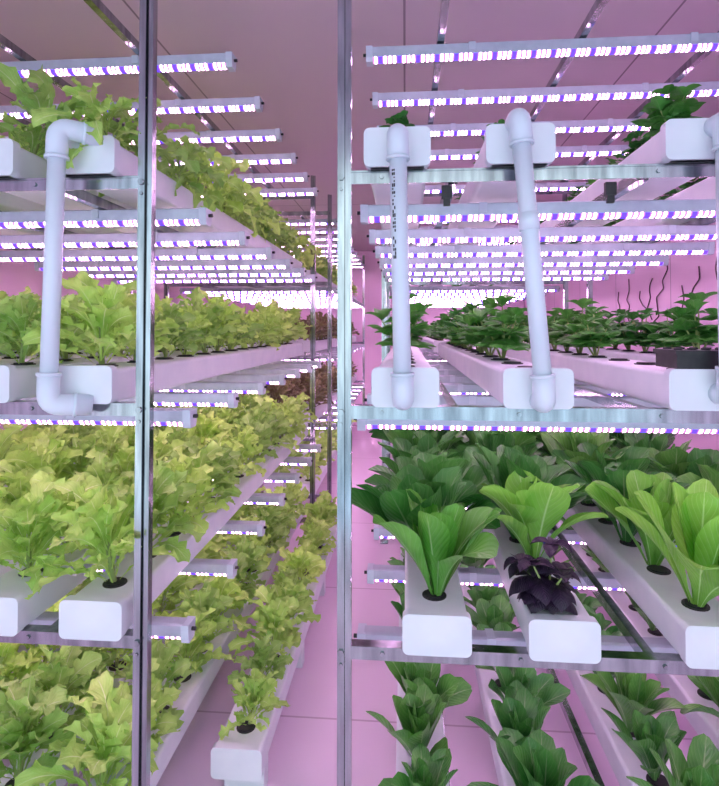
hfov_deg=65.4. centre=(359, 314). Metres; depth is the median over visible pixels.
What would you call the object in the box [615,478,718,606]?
romaine lettuce
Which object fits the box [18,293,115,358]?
plant
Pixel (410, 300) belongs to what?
light bar
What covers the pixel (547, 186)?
light bar
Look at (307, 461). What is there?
light bar
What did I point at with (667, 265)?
cable
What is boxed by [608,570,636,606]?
plant
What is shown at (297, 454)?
plant
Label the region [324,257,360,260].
light bar
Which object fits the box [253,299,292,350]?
plant
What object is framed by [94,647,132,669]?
plant
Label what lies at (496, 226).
light bar
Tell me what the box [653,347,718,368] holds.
seedling tray
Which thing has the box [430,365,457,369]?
light bar
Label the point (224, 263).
light bar
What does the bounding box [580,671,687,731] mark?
plant
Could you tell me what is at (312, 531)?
plant
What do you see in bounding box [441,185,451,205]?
connector
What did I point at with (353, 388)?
light bar
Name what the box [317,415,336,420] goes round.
light bar
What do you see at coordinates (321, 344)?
trough
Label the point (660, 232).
light bar
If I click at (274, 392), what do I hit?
plant
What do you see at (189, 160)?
plant
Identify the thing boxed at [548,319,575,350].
plant
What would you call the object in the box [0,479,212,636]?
trough
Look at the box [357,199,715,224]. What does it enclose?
light bar
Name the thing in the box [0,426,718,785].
floor
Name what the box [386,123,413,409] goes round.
drain pipe
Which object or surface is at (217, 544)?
plant
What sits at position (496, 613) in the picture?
plant
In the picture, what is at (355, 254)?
light bar
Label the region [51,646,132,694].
plant
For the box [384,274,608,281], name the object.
light bar
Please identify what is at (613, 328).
plant
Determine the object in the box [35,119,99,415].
drain pipe
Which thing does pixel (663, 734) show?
plant
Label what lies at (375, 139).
trough
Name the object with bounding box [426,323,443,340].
basil
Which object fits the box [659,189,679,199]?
plant
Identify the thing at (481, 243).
light bar
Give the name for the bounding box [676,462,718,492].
plant
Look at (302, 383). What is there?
plant
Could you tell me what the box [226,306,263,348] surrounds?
plant
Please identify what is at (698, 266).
cable
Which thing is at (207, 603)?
plant
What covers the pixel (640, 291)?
cable
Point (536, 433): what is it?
plant
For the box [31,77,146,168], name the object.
plant
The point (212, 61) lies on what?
light bar
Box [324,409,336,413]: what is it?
light bar
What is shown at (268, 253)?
light bar
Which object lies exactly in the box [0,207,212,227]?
light bar
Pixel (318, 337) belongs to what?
trough
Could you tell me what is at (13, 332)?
plant
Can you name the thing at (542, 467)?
plant
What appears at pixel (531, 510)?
romaine lettuce
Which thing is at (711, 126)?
drain pipe
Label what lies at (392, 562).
plant
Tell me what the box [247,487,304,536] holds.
plant
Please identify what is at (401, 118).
basil
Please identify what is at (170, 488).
plant
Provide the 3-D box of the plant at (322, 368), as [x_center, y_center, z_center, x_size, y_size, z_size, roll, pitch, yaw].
[-0.571,0.809,7.868,0.349,0.306,0.322,1,-6,4]
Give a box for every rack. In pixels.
[0,0,315,785]
[164,194,364,504]
[337,0,718,785]
[386,194,567,468]
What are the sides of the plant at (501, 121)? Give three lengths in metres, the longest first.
0.102 x 0.099 x 0.093 m
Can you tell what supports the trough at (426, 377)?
on the rack at (617, 410)
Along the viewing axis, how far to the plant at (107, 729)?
1.63 m
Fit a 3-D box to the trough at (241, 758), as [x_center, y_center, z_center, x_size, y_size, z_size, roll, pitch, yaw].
[-0.319,1.621,3.135,0.177,0.224,2.480,0,-2,5]
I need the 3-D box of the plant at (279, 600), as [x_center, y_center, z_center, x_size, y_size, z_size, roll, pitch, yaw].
[-0.357,1.368,2.617,0.305,0.289,0.324,-1,-2,23]
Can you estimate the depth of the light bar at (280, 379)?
2.98 m
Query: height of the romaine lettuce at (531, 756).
0.230 m
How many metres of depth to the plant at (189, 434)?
2.98 m
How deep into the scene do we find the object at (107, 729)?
2.00 m
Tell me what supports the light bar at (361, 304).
attached to the rack at (328, 424)
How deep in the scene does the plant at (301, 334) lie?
4.09 m
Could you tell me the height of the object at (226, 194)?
0.362 m
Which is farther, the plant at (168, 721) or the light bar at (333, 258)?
the light bar at (333, 258)
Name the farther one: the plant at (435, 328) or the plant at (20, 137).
the plant at (435, 328)
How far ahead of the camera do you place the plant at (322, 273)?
5.88 m
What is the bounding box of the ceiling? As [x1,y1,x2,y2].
[0,0,718,250]
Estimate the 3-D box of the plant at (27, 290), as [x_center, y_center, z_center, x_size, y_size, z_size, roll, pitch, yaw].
[-1.343,0.030,2.122,0.351,0.289,0.287,-5,-3,37]
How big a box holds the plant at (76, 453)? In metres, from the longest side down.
0.334 x 0.325 x 0.298 m
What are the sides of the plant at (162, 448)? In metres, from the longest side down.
0.395 x 0.347 x 0.321 m
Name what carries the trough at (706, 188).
on the rack at (617, 410)
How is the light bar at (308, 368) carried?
attached to the rack at (139, 638)
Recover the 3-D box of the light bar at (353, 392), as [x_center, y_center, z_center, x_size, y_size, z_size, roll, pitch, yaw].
[-0.740,1.114,8.020,1.524,0.055,0.058,0,-2,5]
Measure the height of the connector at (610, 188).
0.055 m
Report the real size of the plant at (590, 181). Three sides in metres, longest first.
0.104 x 0.101 x 0.095 m
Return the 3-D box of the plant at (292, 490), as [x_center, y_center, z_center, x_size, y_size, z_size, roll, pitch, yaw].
[-0.526,1.364,4.192,0.313,0.279,0.318,0,-2,-9]
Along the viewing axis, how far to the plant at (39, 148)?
1.78 m
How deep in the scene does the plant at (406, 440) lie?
2.56 m
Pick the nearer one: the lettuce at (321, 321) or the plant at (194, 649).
the plant at (194, 649)
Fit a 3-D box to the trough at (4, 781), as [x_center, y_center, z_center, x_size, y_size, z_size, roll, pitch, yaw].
[-0.939,1.505,2.973,0.177,0.104,2.910,0,-2,5]
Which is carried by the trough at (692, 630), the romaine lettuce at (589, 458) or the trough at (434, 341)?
the romaine lettuce at (589, 458)
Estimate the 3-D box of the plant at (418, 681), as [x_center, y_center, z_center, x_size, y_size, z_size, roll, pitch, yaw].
[0.247,1.337,1.958,0.301,0.203,0.302,3,4,-9]
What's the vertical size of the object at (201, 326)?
0.344 m
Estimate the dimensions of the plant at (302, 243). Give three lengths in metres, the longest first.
0.318 x 0.289 x 0.254 m
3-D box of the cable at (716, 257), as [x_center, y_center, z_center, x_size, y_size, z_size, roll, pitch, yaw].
[2.278,-0.169,3.396,0.009,0.491,0.430,0,-2,5]
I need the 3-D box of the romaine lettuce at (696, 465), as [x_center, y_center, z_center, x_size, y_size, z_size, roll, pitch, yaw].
[1.381,0.647,2.763,0.527,0.342,3.134,0,-2,5]
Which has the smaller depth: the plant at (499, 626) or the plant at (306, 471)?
the plant at (499, 626)
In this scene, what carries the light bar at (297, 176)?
attached to the rack at (139, 638)
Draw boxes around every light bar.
[0,51,237,76]
[0,96,263,118]
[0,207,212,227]
[0,231,249,247]
[0,247,274,260]
[0,407,197,427]
[4,128,283,143]
[22,391,239,407]
[29,611,196,642]
[34,259,292,271]
[78,267,306,277]
[97,556,238,578]
[113,274,316,283]
[156,153,297,164]
[157,520,266,535]
[160,381,266,394]
[175,172,309,182]
[179,287,336,293]
[186,493,286,505]
[200,374,286,384]
[201,187,318,197]
[208,293,336,295]
[212,296,336,298]
[226,298,336,300]
[227,471,301,483]
[228,368,301,377]
[237,298,354,302]
[247,300,357,304]
[251,228,336,233]
[252,364,312,372]
[262,302,360,305]
[264,303,362,306]
[268,361,322,367]
[275,235,336,240]
[279,219,336,224]
[280,457,312,465]
[282,304,364,307]
[286,355,336,360]
[288,247,354,251]
[293,252,357,256]
[294,444,321,452]
[298,242,336,246]
[308,423,336,429]
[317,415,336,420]
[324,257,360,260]
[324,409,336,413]
[332,261,362,264]
[332,264,364,267]
[352,384,364,387]
[352,387,362,390]
[352,391,360,394]
[354,419,718,433]
[354,623,678,653]
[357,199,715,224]
[363,32,718,66]
[364,393,662,406]
[364,563,624,590]
[367,225,715,244]
[370,81,718,108]
[371,524,676,546]
[373,242,714,258]
[377,118,648,135]
[377,255,668,268]
[381,265,634,275]
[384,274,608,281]
[390,286,559,292]
[391,292,546,295]
[410,297,525,299]
[410,300,517,301]
[410,302,510,303]
[413,295,525,297]
[417,242,514,245]
[419,225,518,228]
[420,220,517,222]
[424,182,589,192]
[428,306,482,307]
[428,361,450,364]
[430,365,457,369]
[431,145,629,159]
[435,303,482,304]
[437,369,463,374]
[439,375,585,383]
[443,383,625,395]
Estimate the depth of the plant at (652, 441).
2.68 m
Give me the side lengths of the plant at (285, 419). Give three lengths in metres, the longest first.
0.386 x 0.331 x 0.312 m
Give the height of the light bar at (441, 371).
0.055 m
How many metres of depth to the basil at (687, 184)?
2.36 m
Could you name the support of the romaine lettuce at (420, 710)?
on the trough at (402, 755)
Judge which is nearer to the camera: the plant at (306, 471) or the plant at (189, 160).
the plant at (189, 160)
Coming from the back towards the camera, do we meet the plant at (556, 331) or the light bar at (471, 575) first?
the plant at (556, 331)
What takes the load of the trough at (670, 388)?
on the rack at (617, 410)
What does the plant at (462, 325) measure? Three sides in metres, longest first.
0.249 x 0.227 x 0.217 m
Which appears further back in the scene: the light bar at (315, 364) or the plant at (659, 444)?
the light bar at (315, 364)
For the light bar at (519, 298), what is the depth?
6.50 m
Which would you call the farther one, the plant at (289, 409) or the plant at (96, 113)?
the plant at (289, 409)
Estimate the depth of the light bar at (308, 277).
4.06 m
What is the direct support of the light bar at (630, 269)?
attached to the rack at (617, 410)
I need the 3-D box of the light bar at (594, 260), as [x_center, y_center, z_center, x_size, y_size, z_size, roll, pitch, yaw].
[0.874,-0.287,3.048,1.554,0.055,0.058,0,-2,5]
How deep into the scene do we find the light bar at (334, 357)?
5.22 m
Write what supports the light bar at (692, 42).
attached to the rack at (617, 410)
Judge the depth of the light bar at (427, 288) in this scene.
5.12 m
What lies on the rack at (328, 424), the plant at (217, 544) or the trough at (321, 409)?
the trough at (321, 409)
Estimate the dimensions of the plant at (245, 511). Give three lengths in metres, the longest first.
0.432 x 0.370 x 0.349 m
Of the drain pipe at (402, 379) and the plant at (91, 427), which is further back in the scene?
the plant at (91, 427)
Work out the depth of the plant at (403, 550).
3.13 m
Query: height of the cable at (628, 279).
0.496 m
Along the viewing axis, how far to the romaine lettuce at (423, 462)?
1.89 m
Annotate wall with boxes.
[0,119,258,430]
[266,251,523,425]
[524,177,718,453]
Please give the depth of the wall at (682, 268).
4.40 m
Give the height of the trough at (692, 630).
0.104 m
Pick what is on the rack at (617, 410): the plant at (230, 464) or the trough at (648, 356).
the trough at (648, 356)
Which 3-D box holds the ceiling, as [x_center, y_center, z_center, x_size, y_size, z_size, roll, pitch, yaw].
[0.054,-1.293,4.094,4.750,0.100,11.300,0,-2,5]
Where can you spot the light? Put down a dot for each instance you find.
(162, 428)
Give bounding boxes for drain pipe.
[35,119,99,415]
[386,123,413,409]
[505,108,555,412]
[704,113,718,404]
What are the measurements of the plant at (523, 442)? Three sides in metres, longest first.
0.491 x 0.472 x 0.321 m
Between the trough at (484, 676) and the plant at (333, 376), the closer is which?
the trough at (484, 676)
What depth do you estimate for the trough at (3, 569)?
1.92 m
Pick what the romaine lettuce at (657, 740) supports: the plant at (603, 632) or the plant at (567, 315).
the plant at (603, 632)
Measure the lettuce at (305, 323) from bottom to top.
0.326 m
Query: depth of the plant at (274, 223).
3.07 m
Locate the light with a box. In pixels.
[132,406,181,431]
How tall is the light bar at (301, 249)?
0.055 m
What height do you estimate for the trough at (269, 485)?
0.104 m
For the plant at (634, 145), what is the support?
on the basil at (660, 109)
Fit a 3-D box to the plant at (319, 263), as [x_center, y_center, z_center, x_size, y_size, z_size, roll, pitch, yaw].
[-0.473,-0.533,5.166,0.300,0.303,0.333,0,-2,7]
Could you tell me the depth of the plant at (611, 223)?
3.02 m
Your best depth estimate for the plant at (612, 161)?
1.97 m
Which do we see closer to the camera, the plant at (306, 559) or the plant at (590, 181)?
the plant at (590, 181)
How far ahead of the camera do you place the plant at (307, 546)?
3.29 m
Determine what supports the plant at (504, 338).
on the basil at (471, 327)
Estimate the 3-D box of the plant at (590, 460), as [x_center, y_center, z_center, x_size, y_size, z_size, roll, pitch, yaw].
[0.986,0.647,2.189,0.427,0.299,0.399,-6,4,1]
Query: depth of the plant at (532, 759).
1.58 m
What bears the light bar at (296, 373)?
attached to the rack at (139, 638)
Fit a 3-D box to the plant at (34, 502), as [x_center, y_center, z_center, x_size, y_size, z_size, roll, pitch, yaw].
[-0.993,0.662,1.903,0.264,0.284,0.323,0,-2,-14]
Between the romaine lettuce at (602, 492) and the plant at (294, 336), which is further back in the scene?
the plant at (294, 336)
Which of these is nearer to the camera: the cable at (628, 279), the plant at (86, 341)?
the plant at (86, 341)
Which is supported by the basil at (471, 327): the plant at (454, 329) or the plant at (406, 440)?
the plant at (454, 329)
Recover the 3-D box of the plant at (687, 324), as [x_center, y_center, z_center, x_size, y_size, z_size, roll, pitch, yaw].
[1.303,0.048,2.180,0.262,0.264,0.276,3,-8,-10]
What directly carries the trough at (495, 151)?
on the rack at (617, 410)
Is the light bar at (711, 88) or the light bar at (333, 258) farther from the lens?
the light bar at (333, 258)
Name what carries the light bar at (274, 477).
attached to the rack at (139, 638)
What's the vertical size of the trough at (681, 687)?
0.104 m
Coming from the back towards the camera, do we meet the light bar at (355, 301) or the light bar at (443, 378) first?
the light bar at (355, 301)
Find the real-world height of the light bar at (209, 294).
0.055 m
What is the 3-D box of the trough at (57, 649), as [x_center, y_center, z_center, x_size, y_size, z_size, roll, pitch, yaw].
[-1.233,1.506,2.997,0.177,0.104,2.910,0,-2,5]
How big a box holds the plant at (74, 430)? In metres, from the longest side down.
0.316 x 0.300 x 0.280 m
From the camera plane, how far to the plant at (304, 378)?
6.36 m
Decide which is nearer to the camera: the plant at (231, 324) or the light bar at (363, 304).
the plant at (231, 324)
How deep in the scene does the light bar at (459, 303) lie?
7.87 m
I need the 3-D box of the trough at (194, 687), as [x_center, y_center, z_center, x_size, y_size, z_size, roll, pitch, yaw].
[-0.645,1.505,2.949,0.177,0.104,2.910,0,-2,5]
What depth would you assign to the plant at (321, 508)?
3.92 m
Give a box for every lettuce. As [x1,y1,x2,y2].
[238,368,315,406]
[266,361,335,402]
[284,311,309,341]
[291,361,357,409]
[304,311,359,339]
[352,429,499,529]
[366,547,471,785]
[373,488,501,595]
[440,430,588,538]
[460,556,599,785]
[479,470,607,557]
[527,431,688,541]
[543,543,718,785]
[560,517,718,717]
[585,469,686,564]
[603,432,718,494]
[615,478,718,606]
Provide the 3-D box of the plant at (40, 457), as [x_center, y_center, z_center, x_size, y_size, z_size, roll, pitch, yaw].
[-1.279,0.637,2.273,0.403,0.359,0.314,-1,-2,34]
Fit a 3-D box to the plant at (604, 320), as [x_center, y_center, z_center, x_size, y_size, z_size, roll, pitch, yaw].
[1.378,0.098,3.273,0.220,0.210,0.209,5,-5,23]
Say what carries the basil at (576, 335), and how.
on the trough at (670, 388)
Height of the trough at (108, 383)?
0.104 m
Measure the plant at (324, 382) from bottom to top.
0.254 m
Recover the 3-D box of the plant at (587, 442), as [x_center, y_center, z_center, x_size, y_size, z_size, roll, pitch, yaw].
[1.005,0.668,2.577,0.412,0.289,0.385,6,2,-22]
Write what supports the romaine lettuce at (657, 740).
on the trough at (623, 761)
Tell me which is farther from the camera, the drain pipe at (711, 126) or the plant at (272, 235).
the plant at (272, 235)
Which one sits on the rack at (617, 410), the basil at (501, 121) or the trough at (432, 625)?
the trough at (432, 625)
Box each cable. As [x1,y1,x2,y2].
[626,279,629,321]
[639,291,652,319]
[640,278,652,331]
[654,265,667,320]
[692,266,699,292]
[715,257,716,278]
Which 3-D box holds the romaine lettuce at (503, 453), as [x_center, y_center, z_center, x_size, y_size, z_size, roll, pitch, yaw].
[0.670,0.656,3.119,0.546,0.341,2.742,0,-2,5]
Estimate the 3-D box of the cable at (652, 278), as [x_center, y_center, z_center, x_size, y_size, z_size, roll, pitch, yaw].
[2.381,-0.052,4.657,0.009,0.481,0.270,0,-2,5]
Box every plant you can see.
[0,63,104,197]
[0,286,40,356]
[0,292,75,362]
[0,298,19,349]
[0,424,27,485]
[0,425,82,499]
[0,459,55,504]
[0,478,80,593]
[0,482,14,506]
[0,595,66,675]
[0,642,46,692]
[0,644,114,746]
[0,656,10,724]
[0,676,90,785]
[3,123,31,151]
[3,423,43,442]
[9,431,60,454]
[10,116,87,157]
[13,470,101,568]
[14,670,163,785]
[16,294,41,355]
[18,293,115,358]
[18,477,178,599]
[20,424,78,464]
[21,270,136,363]
[22,424,68,431]
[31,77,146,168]
[31,586,80,644]
[48,424,88,429]
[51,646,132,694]
[56,424,98,470]
[60,431,111,478]
[63,425,128,475]
[72,451,134,486]
[75,571,102,590]
[77,293,179,359]
[80,324,126,356]
[81,425,100,429]
[85,439,170,486]
[86,98,199,177]
[91,450,204,561]
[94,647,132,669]
[113,658,181,779]
[115,638,196,729]
[116,426,185,470]
[117,425,134,446]
[152,591,183,640]
[154,426,200,455]
[154,574,198,616]
[155,296,182,349]
[155,300,205,356]
[156,135,223,208]
[156,426,203,448]
[156,447,229,532]
[164,550,208,610]
[164,607,234,673]
[166,151,242,211]
[169,441,241,508]
[172,287,238,352]
[172,569,248,631]
[173,299,221,354]
[176,406,211,415]
[176,575,235,672]
[181,411,234,448]
[181,440,253,498]
[185,151,263,237]
[189,287,249,350]
[199,431,259,481]
[200,177,260,216]
[200,540,221,558]
[201,551,265,603]
[205,408,227,445]
[206,298,264,349]
[207,406,238,435]
[211,534,226,556]
[213,192,279,245]
[216,186,278,231]
[216,406,246,423]
[216,519,231,542]
[218,668,289,739]
[221,534,270,604]
[222,516,274,568]
[225,421,266,476]
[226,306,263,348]
[227,631,292,694]
[228,412,279,463]
[228,584,300,657]
[230,504,249,534]
[232,197,287,243]
[232,402,294,455]
[234,393,266,412]
[235,310,277,346]
[235,395,296,453]
[236,401,252,420]
[239,390,276,407]
[240,504,257,518]
[240,509,289,557]
[245,504,295,541]
[247,216,298,250]
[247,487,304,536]
[249,486,265,508]
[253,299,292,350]
[254,301,286,345]
[255,577,320,647]
[264,396,299,449]
[266,384,288,402]
[269,564,313,596]
[271,315,304,343]
[272,303,303,343]
[273,228,300,259]
[274,393,305,439]
[274,481,309,514]
[274,546,326,584]
[275,235,316,257]
[275,465,289,472]
[276,221,314,266]
[276,485,303,518]
[279,306,312,342]
[279,399,304,432]
[282,392,317,425]
[285,377,303,396]
[286,380,300,397]
[289,372,309,385]
[289,451,302,456]
[291,379,326,409]
[291,538,321,572]
[294,378,304,391]
[294,453,321,480]
[296,516,335,544]
[297,243,325,269]
[299,377,333,404]
[299,492,336,534]
[299,522,335,555]
[303,452,325,475]
[304,254,327,272]
[304,312,332,339]
[304,315,326,338]
[304,316,321,339]
[304,441,334,465]
[314,490,336,520]
[315,380,326,399]
[315,429,336,449]
[316,255,333,274]
[316,372,332,390]
[316,432,336,450]
[318,311,336,338]
[318,361,326,374]
[318,375,336,392]
[319,258,333,277]
[319,312,336,338]
[320,429,336,443]
[321,375,336,391]
[325,368,336,389]
[332,317,336,337]
[352,464,477,529]
[365,445,463,487]
[366,677,448,760]
[368,452,499,528]
[371,429,449,444]
[378,430,457,457]
[378,743,457,785]
[382,429,468,461]
[385,661,471,708]
[387,558,404,564]
[390,547,404,563]
[391,582,404,595]
[391,592,404,618]
[428,323,437,338]
[430,327,443,340]
[433,307,462,344]
[434,313,452,343]
[440,430,543,455]
[441,312,462,346]
[443,307,468,347]
[447,320,472,348]
[448,430,542,455]
[453,312,489,350]
[454,299,501,352]
[455,296,523,354]
[460,556,488,567]
[460,564,495,589]
[463,585,515,616]
[465,295,529,357]
[465,594,518,630]
[465,680,550,742]
[467,727,599,785]
[475,443,571,477]
[475,621,511,672]
[488,666,570,705]
[494,119,504,123]
[514,310,529,343]
[524,306,559,339]
[528,431,553,464]
[536,431,609,464]
[539,431,630,503]
[544,431,615,462]
[546,310,569,349]
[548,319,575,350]
[551,298,608,352]
[551,441,659,520]
[560,306,622,355]
[565,460,688,541]
[567,186,583,199]
[575,589,601,610]
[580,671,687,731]
[581,547,607,571]
[583,604,622,635]
[585,179,597,187]
[586,315,608,346]
[593,630,614,677]
[600,309,635,347]
[601,708,686,780]
[603,432,678,450]
[604,220,616,225]
[605,153,623,164]
[608,310,640,349]
[608,432,619,450]
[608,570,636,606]
[611,432,690,455]
[618,308,672,350]
[619,130,650,158]
[626,733,718,785]
[630,83,705,137]
[633,605,656,630]
[639,309,702,348]
[648,439,707,475]
[649,448,718,477]
[656,292,717,348]
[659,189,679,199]
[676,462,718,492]
[678,177,706,190]
[680,675,718,717]
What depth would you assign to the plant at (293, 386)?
5.90 m
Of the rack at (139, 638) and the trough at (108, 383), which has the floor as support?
the rack at (139, 638)
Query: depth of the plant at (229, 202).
2.42 m
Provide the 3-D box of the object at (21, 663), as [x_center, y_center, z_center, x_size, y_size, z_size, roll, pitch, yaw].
[-1.232,1.306,2.961,0.415,0.339,2.907,0,-2,5]
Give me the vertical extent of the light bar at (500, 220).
0.055 m
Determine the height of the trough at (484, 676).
0.104 m
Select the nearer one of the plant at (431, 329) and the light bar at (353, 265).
the plant at (431, 329)
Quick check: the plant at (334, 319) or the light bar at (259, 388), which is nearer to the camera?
the light bar at (259, 388)
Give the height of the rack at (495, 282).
2.870 m
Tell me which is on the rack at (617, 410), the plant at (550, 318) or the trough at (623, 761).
the trough at (623, 761)
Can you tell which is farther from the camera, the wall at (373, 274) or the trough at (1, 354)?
the wall at (373, 274)
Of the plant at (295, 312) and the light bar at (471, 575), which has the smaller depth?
the light bar at (471, 575)
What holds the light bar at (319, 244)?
attached to the rack at (328, 424)
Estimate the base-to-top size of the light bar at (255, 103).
0.055 m
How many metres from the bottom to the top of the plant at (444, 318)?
0.272 m
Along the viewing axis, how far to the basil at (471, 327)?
2.04 m
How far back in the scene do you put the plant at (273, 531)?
3.43 m
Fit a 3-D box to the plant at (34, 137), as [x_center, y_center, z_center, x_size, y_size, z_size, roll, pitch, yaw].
[-0.989,-0.587,1.775,0.462,0.317,0.398,15,-12,6]
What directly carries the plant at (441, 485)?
on the romaine lettuce at (423, 462)
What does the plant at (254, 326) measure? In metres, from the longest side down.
0.348 x 0.306 x 0.283 m
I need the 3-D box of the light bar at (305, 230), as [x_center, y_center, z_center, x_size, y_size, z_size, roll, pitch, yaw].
[-0.927,-0.856,5.778,1.524,0.055,0.058,0,-2,5]
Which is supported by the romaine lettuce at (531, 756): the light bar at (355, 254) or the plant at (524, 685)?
the plant at (524, 685)
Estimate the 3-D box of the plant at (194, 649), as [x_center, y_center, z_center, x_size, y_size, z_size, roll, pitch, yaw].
[-0.668,1.315,2.240,0.310,0.274,0.296,-1,-2,20]
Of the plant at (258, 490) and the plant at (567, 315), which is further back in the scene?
the plant at (258, 490)
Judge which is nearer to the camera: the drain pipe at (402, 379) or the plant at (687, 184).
the drain pipe at (402, 379)
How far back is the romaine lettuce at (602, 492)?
1.77 m
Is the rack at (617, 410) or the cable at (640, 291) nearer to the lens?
the rack at (617, 410)
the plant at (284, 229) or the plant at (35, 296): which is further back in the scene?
the plant at (284, 229)
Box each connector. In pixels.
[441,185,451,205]
[604,182,616,202]
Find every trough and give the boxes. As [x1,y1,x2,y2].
[0,138,222,259]
[0,192,201,259]
[0,228,129,260]
[0,342,265,402]
[0,343,226,364]
[0,344,171,357]
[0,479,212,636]
[0,504,258,785]
[0,525,72,575]
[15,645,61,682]
[18,583,81,652]
[59,342,303,403]
[59,423,307,640]
[66,135,302,267]
[91,504,303,785]
[211,516,336,785]
[222,286,252,287]
[264,337,323,341]
[264,414,336,492]
[297,335,355,351]
[300,419,353,494]
[303,374,355,422]
[305,270,355,299]
[364,126,430,257]
[371,346,438,407]
[396,545,448,785]
[402,550,471,657]
[421,336,447,351]
[438,342,573,408]
[441,122,555,244]
[458,563,515,785]
[473,503,600,663]
[491,347,718,410]
[493,284,522,285]
[499,118,714,256]
[549,343,655,361]
[556,520,718,750]
[563,501,718,669]
[566,670,671,785]
[576,177,715,255]
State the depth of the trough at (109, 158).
1.83 m
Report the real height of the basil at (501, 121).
0.139 m
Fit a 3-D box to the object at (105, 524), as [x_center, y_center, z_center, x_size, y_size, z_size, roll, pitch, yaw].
[-0.618,0.670,2.923,0.480,0.366,2.959,0,-2,5]
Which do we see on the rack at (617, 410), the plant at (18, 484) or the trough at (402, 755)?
the trough at (402, 755)
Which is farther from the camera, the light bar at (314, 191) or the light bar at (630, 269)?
the light bar at (314, 191)
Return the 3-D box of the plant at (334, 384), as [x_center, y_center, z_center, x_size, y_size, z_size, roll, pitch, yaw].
[-0.351,0.779,6.345,0.288,0.280,0.293,1,-2,-27]
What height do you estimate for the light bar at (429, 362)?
0.055 m
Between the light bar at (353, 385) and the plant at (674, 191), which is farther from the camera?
the light bar at (353, 385)
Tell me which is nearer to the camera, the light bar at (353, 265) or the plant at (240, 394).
the plant at (240, 394)
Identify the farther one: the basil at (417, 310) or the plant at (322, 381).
the plant at (322, 381)
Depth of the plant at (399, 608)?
2.51 m
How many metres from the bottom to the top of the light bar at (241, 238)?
0.055 m
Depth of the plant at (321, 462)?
5.35 m
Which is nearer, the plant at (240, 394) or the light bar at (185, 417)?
the light bar at (185, 417)
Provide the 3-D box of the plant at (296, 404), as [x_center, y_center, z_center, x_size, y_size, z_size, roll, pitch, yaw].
[-0.511,0.728,4.020,0.318,0.261,0.246,-1,-2,41]
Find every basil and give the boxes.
[364,294,435,348]
[379,110,414,126]
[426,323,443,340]
[433,295,529,357]
[437,119,504,244]
[504,536,581,614]
[506,83,705,244]
[506,298,622,355]
[549,292,717,350]
[569,177,706,243]
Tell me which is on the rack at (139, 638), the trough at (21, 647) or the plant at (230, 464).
the trough at (21, 647)
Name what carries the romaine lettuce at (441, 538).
on the trough at (432, 625)
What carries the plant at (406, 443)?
on the romaine lettuce at (423, 462)
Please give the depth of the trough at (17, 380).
1.64 m
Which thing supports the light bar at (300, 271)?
attached to the rack at (139, 638)
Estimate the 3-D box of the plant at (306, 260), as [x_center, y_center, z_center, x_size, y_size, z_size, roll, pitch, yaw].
[-0.451,-0.512,5.422,0.280,0.274,0.294,-1,-2,28]
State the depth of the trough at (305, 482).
5.27 m
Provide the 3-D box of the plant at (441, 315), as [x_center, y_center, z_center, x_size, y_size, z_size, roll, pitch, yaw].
[0.667,0.099,3.978,0.286,0.248,0.260,1,2,-15]
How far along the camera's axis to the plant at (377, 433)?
2.88 m
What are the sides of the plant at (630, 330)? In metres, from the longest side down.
0.252 x 0.230 x 0.219 m
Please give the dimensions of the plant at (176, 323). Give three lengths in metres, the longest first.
0.278 x 0.244 x 0.226 m
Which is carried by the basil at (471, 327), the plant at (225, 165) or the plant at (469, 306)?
the plant at (469, 306)
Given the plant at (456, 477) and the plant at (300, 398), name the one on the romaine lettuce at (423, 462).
the plant at (456, 477)
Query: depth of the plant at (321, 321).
5.43 m
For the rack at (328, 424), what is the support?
on the floor
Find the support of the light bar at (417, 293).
attached to the rack at (495, 282)
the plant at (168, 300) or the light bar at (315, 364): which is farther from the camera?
the light bar at (315, 364)
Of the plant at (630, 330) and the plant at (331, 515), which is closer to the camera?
the plant at (630, 330)
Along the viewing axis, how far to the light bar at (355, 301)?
7.57 m
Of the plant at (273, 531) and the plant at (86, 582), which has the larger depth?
the plant at (273, 531)

